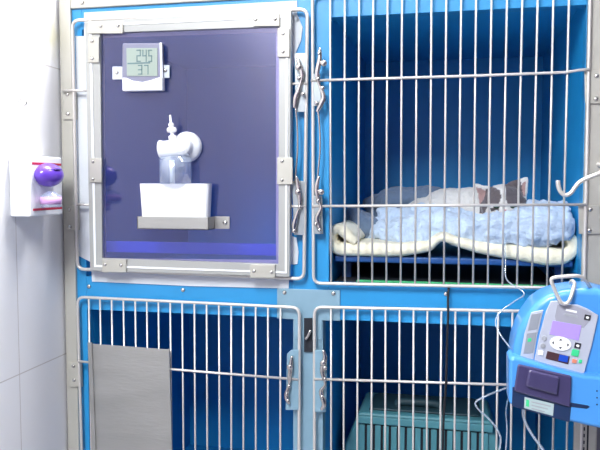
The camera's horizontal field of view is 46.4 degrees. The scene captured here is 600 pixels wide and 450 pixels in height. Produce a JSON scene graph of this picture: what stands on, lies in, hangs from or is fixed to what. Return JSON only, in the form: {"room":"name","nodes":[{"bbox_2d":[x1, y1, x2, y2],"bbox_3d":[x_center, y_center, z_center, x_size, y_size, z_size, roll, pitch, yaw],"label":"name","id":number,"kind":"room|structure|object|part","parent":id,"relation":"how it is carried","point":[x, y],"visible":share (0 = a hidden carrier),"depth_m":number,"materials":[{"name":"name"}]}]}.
{"room":"veterinary clinic","nodes":[
{"label":"veterinary clinic","id":0,"kind":"room"},
{"bbox_2d":[0,0,67,449],"bbox_3d":[-0.824,-0.014,0.226,0.100,2.700,4.000,1,4,12],"label":"wall","id":1,"kind":"structure","parent":0,"point":[33,368],"depth_m":1.38,"materials":[{"name":"tile"}]},
{"bbox_2d":[9,156,61,216],"bbox_3d":[-0.510,-0.075,1.356,0.042,0.114,0.113,1,4,12],"label":"box","id":2,"kind":"object","parent":1,"relation":"attached to","point":[25,192],"visible":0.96,"depth_m":1.30,"materials":[{"name":"white plastic"}]},
{"bbox_2d":[34,163,63,203],"bbox_3d":[-0.481,-0.076,1.342,0.051,0.084,0.070,0,4,-6],"label":"glove","id":3,"kind":"object","parent":2,"relation":"attached to","point":[47,174],"visible":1,"depth_m":1.32,"materials":[{"name":"purple plastic"}]},
{"bbox_2d":[597,427,599,449],"bbox_3d":[1.169,-0.116,1.895,3.303,2.700,0.100,1,4,12],"label":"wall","id":4,"kind":"structure","parent":0,"point":[598,428],"depth_m":1.96,"materials":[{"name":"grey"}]},
{"bbox_3d":[0.753,1.376,0.026,3.303,0.050,4.100,1,4,12],"label":"floor","id":5,"kind":"structure","parent":0,"visible":0},
{"bbox_2d":[59,0,599,449],"bbox_3d":[0.082,0.374,1.680,1.070,1.749,0.630,1,4,12],"label":"cage","id":6,"kind":"object","parent":5,"relation":"on","point":[444,94],"depth_m":1.57,"materials":[{"name":"metal"}]},
{"bbox_3d":[-0.485,0.353,1.520,0.026,1.689,0.036,1,4,12],"label":"corner post","id":7,"kind":"part","parent":6,"relation":"part of","materials":[{"name":"metal"}]},
{"bbox_3d":[-0.465,-0.278,1.447,0.060,0.007,0.005,1,4,12],"label":"cross rod","id":8,"kind":"part","parent":6,"relation":"part of","materials":[{"name":"silver metal"}]},
{"bbox_3d":[-0.450,-0.042,1.459,0.032,0.006,0.005,1,4,12],"label":"cross rod","id":9,"kind":"part","parent":6,"relation":"part of","materials":[{"name":"silver metal"}]},
{"bbox_3d":[-0.461,0.147,1.505,0.022,1.194,0.030,1,4,12],"label":"frame post","id":10,"kind":"part","parent":6,"relation":"part of","materials":[{"name":"metal"}]},
{"bbox_2d":[88,342,172,449],"bbox_3d":[-0.353,0.408,1.458,0.188,0.322,0.006,1,4,12],"label":"steel plate","id":11,"kind":"object","parent":6,"relation":"attached to","point":[130,387],"visible":1,"depth_m":1.46,"materials":[{"name":"silver metal"}]},
{"bbox_3d":[-0.391,0.418,1.814,0.006,0.515,0.570,1,4,12],"label":"panel","id":12,"kind":"part","parent":6,"relation":"part of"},
{"bbox_3d":[-0.391,-0.171,1.778,0.006,0.533,0.570,1,4,12],"label":"panel","id":13,"kind":"part","parent":6,"relation":"part of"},
{"bbox_3d":[-0.237,0.297,1.433,0.477,0.016,0.005,1,4,12],"label":"cross rod","id":14,"kind":"part","parent":6,"relation":"part of","materials":[{"name":"silver metal"}]},
{"bbox_3d":[-0.230,-0.425,1.421,0.449,0.043,0.030,1,4,12],"label":"rail","id":15,"kind":"part","parent":6,"relation":"part of","materials":[{"name":"metal"}]},
{"bbox_3d":[-0.235,0.452,1.446,0.485,0.600,0.006,1,4,12],"label":"wire door","id":16,"kind":"part","parent":6,"relation":"part of","materials":[{"name":"silver metal"}]},
{"bbox_2d":[76,1,302,288],"bbox_3d":[-0.238,-0.154,1.391,0.484,0.563,0.060,1,4,12],"label":"door frame","id":17,"kind":"structure","parent":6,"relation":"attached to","point":[90,64],"depth_m":1.40,"materials":[{"name":"metal"}]},
{"bbox_2d":[112,43,169,91],"bbox_3d":[-0.320,-0.315,1.399,0.123,0.096,0.018,1,4,12],"label":"thermometer","id":18,"kind":"object","parent":17,"relation":"attached to","point":[143,68],"visible":1,"depth_m":1.39,"materials":[{"name":"grey plastic"}]},
{"bbox_3d":[-0.274,-0.324,1.383,0.005,0.071,0.004,1,4,12],"label":"trim","id":19,"kind":"part","parent":18,"relation":"part of","materials":[{"name":"white plastic"}]},
{"bbox_2d":[140,184,211,216],"bbox_3d":[-0.246,-0.039,1.390,0.145,0.087,0.034,1,4,12],"label":"plastic tub","id":20,"kind":"object","parent":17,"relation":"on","point":[157,200],"visible":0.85,"depth_m":1.37,"materials":[{"name":"white plastic"}]},
{"bbox_2d":[157,115,201,183],"bbox_3d":[-0.238,-0.149,1.377,0.080,0.136,0.062,1,4,12],"label":"valve","id":21,"kind":"object","parent":17,"relation":"attached to","point":[186,146],"visible":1,"depth_m":1.37,"materials":[{"name":"white plastic"}]},
{"bbox_3d":[-0.252,-0.191,1.378,0.020,0.052,0.020,1,4,12],"label":"valve stem","id":22,"kind":"part","parent":21,"relation":"part of","materials":[{"name":"white plastic"}]},
{"bbox_3d":[-0.227,-0.158,1.407,0.501,0.529,0.007,1,4,12],"label":"wire door","id":23,"kind":"part","parent":6,"relation":"part of","materials":[{"name":"silver metal"}]},
{"bbox_3d":[-0.230,0.146,1.456,0.449,0.072,0.030,1,4,12],"label":"rail","id":24,"kind":"part","parent":6,"relation":"part of","materials":[{"name":"metal"}]},
{"bbox_3d":[-0.169,-0.436,1.712,0.449,0.006,0.564,1,4,12],"label":"roof panel","id":25,"kind":"part","parent":6,"relation":"part of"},
{"bbox_3d":[-0.169,0.681,1.780,0.449,0.006,0.564,1,4,12],"label":"floor panel","id":26,"kind":"part","parent":6,"relation":"part of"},
{"bbox_3d":[-0.169,0.101,1.744,0.449,0.006,0.564,1,4,12],"label":"floor panel","id":27,"kind":"part","parent":6,"relation":"part of","materials":[{"name":"silver metal"}]},
{"bbox_3d":[-0.109,-0.185,2.006,0.449,0.533,0.006,1,4,12],"label":"panel","id":28,"kind":"part","parent":6,"relation":"part of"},
{"bbox_3d":[-0.109,0.404,2.042,0.449,0.515,0.006,1,4,12],"label":"panel","id":29,"kind":"part","parent":6,"relation":"part of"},
{"bbox_3d":[-0.022,0.306,1.381,0.018,0.098,0.012,1,4,12],"label":"latch lever","id":30,"kind":"part","parent":6,"relation":"part of","materials":[{"name":"silver metal"}]},
{"bbox_3d":[-0.007,-0.153,1.350,0.009,0.144,0.004,1,4,12],"label":"latch rod","id":31,"kind":"part","parent":6,"relation":"part of","materials":[{"name":"silver metal"}]},
{"bbox_3d":[-0.006,-0.039,1.357,0.021,0.112,0.012,1,4,12],"label":"latch lever","id":32,"kind":"part","parent":6,"relation":"part of","materials":[{"name":"silver metal"}]},
{"bbox_3d":[-0.006,-0.036,1.365,0.037,0.006,0.005,1,4,12],"label":"cross rod","id":33,"kind":"part","parent":6,"relation":"part of","materials":[{"name":"silver metal"}]},
{"bbox_3d":[-0.002,-0.272,1.342,0.024,0.096,0.012,1,4,12],"label":"latch lever","id":34,"kind":"part","parent":6,"relation":"part of","materials":[{"name":"silver metal"}]},
{"bbox_3d":[-0.005,-0.272,1.350,0.038,0.005,0.005,1,4,12],"label":"cross rod","id":35,"kind":"part","parent":6,"relation":"part of","materials":[{"name":"silver metal"}]},
{"bbox_3d":[0.017,0.177,1.389,0.127,0.100,0.003,1,4,12],"label":"joining plate","id":36,"kind":"part","parent":6,"relation":"part of","materials":[{"name":"metal"}]},
{"bbox_3d":[0.019,0.467,1.423,0.061,0.565,0.030,1,4,12],"label":"frame post","id":37,"kind":"part","parent":6,"relation":"part of","materials":[{"name":"metal"}]},
{"bbox_3d":[0.025,-0.129,1.385,0.072,0.630,0.030,1,4,12],"label":"frame post","id":38,"kind":"part","parent":6,"relation":"part of","materials":[{"name":"metal"}]},
{"bbox_3d":[0.036,-0.155,1.341,0.009,0.138,0.004,1,4,12],"label":"latch rod","id":39,"kind":"part","parent":6,"relation":"part of","materials":[{"name":"silver metal"}]},
{"bbox_3d":[0.037,-0.040,1.347,0.020,0.109,0.012,1,4,12],"label":"latch lever","id":40,"kind":"part","parent":6,"relation":"part of","materials":[{"name":"silver metal"}]},
{"bbox_3d":[0.040,-0.275,1.333,0.024,0.122,0.012,1,4,12],"label":"latch lever","id":41,"kind":"part","parent":6,"relation":"part of","materials":[{"name":"silver metal"}]},
{"bbox_3d":[0.045,0.303,1.367,0.016,0.121,0.012,1,4,12],"label":"latch lever","id":42,"kind":"part","parent":6,"relation":"part of","materials":[{"name":"silver metal"}]},
{"bbox_3d":[0.108,0.424,1.708,0.006,0.515,0.570,1,4,12],"label":"panel","id":43,"kind":"part","parent":6,"relation":"part of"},
{"bbox_3d":[0.119,-0.164,1.670,0.006,0.533,0.570,1,4,12],"label":"panel","id":44,"kind":"part","parent":6,"relation":"part of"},
{"bbox_3d":[0.269,0.299,1.326,0.493,0.020,0.005,1,4,12],"label":"cross rod","id":45,"kind":"part","parent":6,"relation":"part of","materials":[{"name":"silver metal"}]},
{"bbox_2d":[345,392,501,449],"bbox_3d":[0.281,0.537,1.597,0.357,0.300,0.170,1,4,12],"label":"pet carrier","id":46,"kind":"object","parent":6,"relation":"on","point":[364,413],"visible":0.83,"depth_m":1.53,"materials":[{"name":"teal plastic"}]},
{"bbox_3d":[0.265,0.400,1.566,0.111,0.022,0.018,1,4,12],"label":"handle","id":47,"kind":"part","parent":46,"relation":"part of","materials":[{"name":"teal plastic"}]},
{"bbox_3d":[0.287,0.153,1.346,0.466,0.072,0.030,1,4,12],"label":"rail","id":48,"kind":"part","parent":6,"relation":"part of","materials":[{"name":"metal"}]},
{"bbox_2d":[335,262,549,285],"bbox_3d":[0.323,0.104,1.574,0.432,0.008,0.424,1,4,12],"label":"floor mat","id":49,"kind":"object","parent":6,"relation":"on","point":[393,269],"visible":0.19,"depth_m":1.51,"materials":[{"name":"black"}]},
{"bbox_2d":[335,242,572,282],"bbox_3d":[0.342,0.079,1.597,0.458,0.056,0.450,1,4,12],"label":"board","id":50,"kind":"object","parent":49,"relation":"on","point":[451,252],"visible":0.42,"depth_m":1.40,"materials":[{"name":"blue plastic"}]},
{"bbox_3d":[0.100,0.093,1.479,0.018,0.043,0.018,1,4,12],"label":"leg","id":51,"kind":"part","parent":50,"relation":"part of","materials":[{"name":"blue"}]},
{"bbox_2d":[332,220,576,264],"bbox_3d":[0.331,0.026,1.560,0.487,0.076,0.405,1,4,12],"label":"pad","id":52,"kind":"object","parent":50,"relation":"on","point":[570,247],"visible":0.59,"depth_m":1.37,"materials":[{"name":"beige fabric"}]},
{"bbox_2d":[346,185,441,237],"bbox_3d":[0.229,-0.023,1.614,0.228,0.138,0.228,1,4,12],"label":"towel","id":53,"kind":"object","parent":52,"relation":"on","point":[408,193],"visible":0.41,"depth_m":1.63,"materials":[{"name":"blue fabric"}]},
{"bbox_2d":[409,177,527,213],"bbox_3d":[0.370,-0.033,1.578,0.296,0.148,0.140,3,4,37],"label":"cat","id":54,"kind":"object","parent":52,"relation":"on","point":[496,191],"visible":0.28,"depth_m":1.50},
{"bbox_2d":[368,199,574,247],"bbox_3d":[0.346,-0.001,1.522,0.433,0.116,0.375,1,4,12],"label":"fleece blanket","id":55,"kind":"object","parent":52,"relation":"on","point":[525,212],"visible":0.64,"depth_m":1.37,"materials":[{"name":"blue fabric"}]},
{"bbox_3d":[0.514,0.098,1.391,0.018,0.043,0.018,1,4,12],"label":"leg","id":56,"kind":"part","parent":50,"relation":"part of","materials":[{"name":"blue"}]},
{"bbox_2d":[442,288,449,449],"bbox_3d":[0.279,0.320,1.331,0.013,0.408,0.032,2,4,35],"label":"lead","id":57,"kind":"object","parent":6,"relation":"hanging from","point":[448,289],"visible":1,"depth_m":1.32,"materials":[{"name":"black"}]},
{"bbox_3d":[0.403,0.411,1.933,0.477,0.515,0.006,1,4,12],"label":"panel","id":58,"kind":"part","parent":6,"relation":"part of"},
{"bbox_3d":[0.272,0.443,1.337,0.505,0.583,0.006,1,4,12],"label":"wire door","id":59,"kind":"part","parent":6,"relation":"part of","materials":[{"name":"silver metal"}]},
{"bbox_3d":[0.268,-0.036,1.305,0.500,0.012,0.005,1,4,12],"label":"cross rod","id":60,"kind":"part","parent":6,"relation":"part of","materials":[{"name":"silver metal"}]},
{"bbox_3d":[0.266,-0.276,1.291,0.501,0.010,0.005,1,4,12],"label":"cross rod","id":61,"kind":"part","parent":6,"relation":"part of","materials":[{"name":"silver metal"}]},
{"bbox_3d":[0.269,-0.161,1.301,0.506,0.563,0.006,1,4,12],"label":"wire door","id":62,"kind":"part","parent":6,"relation":"part of","materials":[{"name":"silver metal"}]},
{"bbox_3d":[0.408,-0.178,1.896,0.466,0.533,0.006,1,4,12],"label":"panel","id":63,"kind":"part","parent":6,"relation":"part of","materials":[{"name":"blue metal"}]},
{"bbox_3d":[0.349,-0.430,1.602,0.466,0.006,0.564,1,4,12],"label":"roof panel","id":64,"kind":"part","parent":6,"relation":"part of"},
{"bbox_3d":[0.287,-0.418,1.311,0.466,0.043,0.030,1,4,12],"label":"rail","id":65,"kind":"part","parent":6,"relation":"part of","materials":[{"name":"metal"}]},
{"bbox_3d":[0.349,0.108,1.635,0.466,0.006,0.564,1,4,12],"label":"floor panel","id":66,"kind":"part","parent":6,"relation":"part of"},
{"bbox_2d":[506,274,599,427],"bbox_3d":[0.457,0.200,1.197,0.202,0.251,0.172,1,4,12],"label":"pump","id":67,"kind":"object","parent":6,"relation":"attached to","point":[553,353],"visible":1,"depth_m":1.14,"materials":[{"name":"blue plastic"}]},
{"bbox_3d":[0.389,0.296,1.141,0.046,0.028,0.001,1,4,12],"label":"label plate","id":68,"kind":"part","parent":67,"relation":"part of","materials":[{"name":"grey"}]},
{"bbox_3d":[0.394,0.292,1.143,0.092,0.052,0.006,1,4,12],"label":"navy plate","id":69,"kind":"part","parent":67,"relation":"part of","materials":[{"name":"blue plastic"}]},
{"bbox_3d":[0.394,0.261,1.138,0.088,0.065,0.008,1,4,12],"label":"pump door","id":70,"kind":"part","parent":67,"relation":"part of","materials":[{"name":"purple plastic"}]},
{"bbox_3d":[0.580,0.431,1.608,0.006,0.515,0.570,1,4,12],"label":"panel","id":71,"kind":"part","parent":6,"relation":"part of","materials":[{"name":"blue metal"}]},
{"bbox_3d":[0.580,-0.158,1.572,0.006,0.533,0.570,1,4,12],"label":"panel","id":72,"kind":"part","parent":6,"relation":"part of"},
{"bbox_2d":[556,163,599,196],"bbox_3d":[0.502,-0.078,1.196,0.130,0.061,0.064,-3,4,-36],"label":"hook","id":73,"kind":"object","parent":6,"relation":"attached to","point":[558,185],"visible":1,"depth_m":1.18,"materials":[{"name":"silver metal"}]},
{"bbox_3d":[0.516,0.159,1.298,0.001,1.194,0.030,1,4,12],"label":"frame post","id":74,"kind":"part","parent":6,"relation":"part of","materials":[{"name":"metal"}]},
{"bbox_3d":[0.522,0.509,1.292,0.038,0.366,0.008,1,4,12],"label":"slotted bracket","id":75,"kind":"part","parent":6,"relation":"part of","materials":[{"name":"silver metal"}]},
{"bbox_3d":[0.532,0.367,1.304,0.034,1.689,0.036,1,4,12],"label":"corner post","id":76,"kind":"part","parent":6,"relation":"part of","materials":[{"name":"metal"}]}
]}

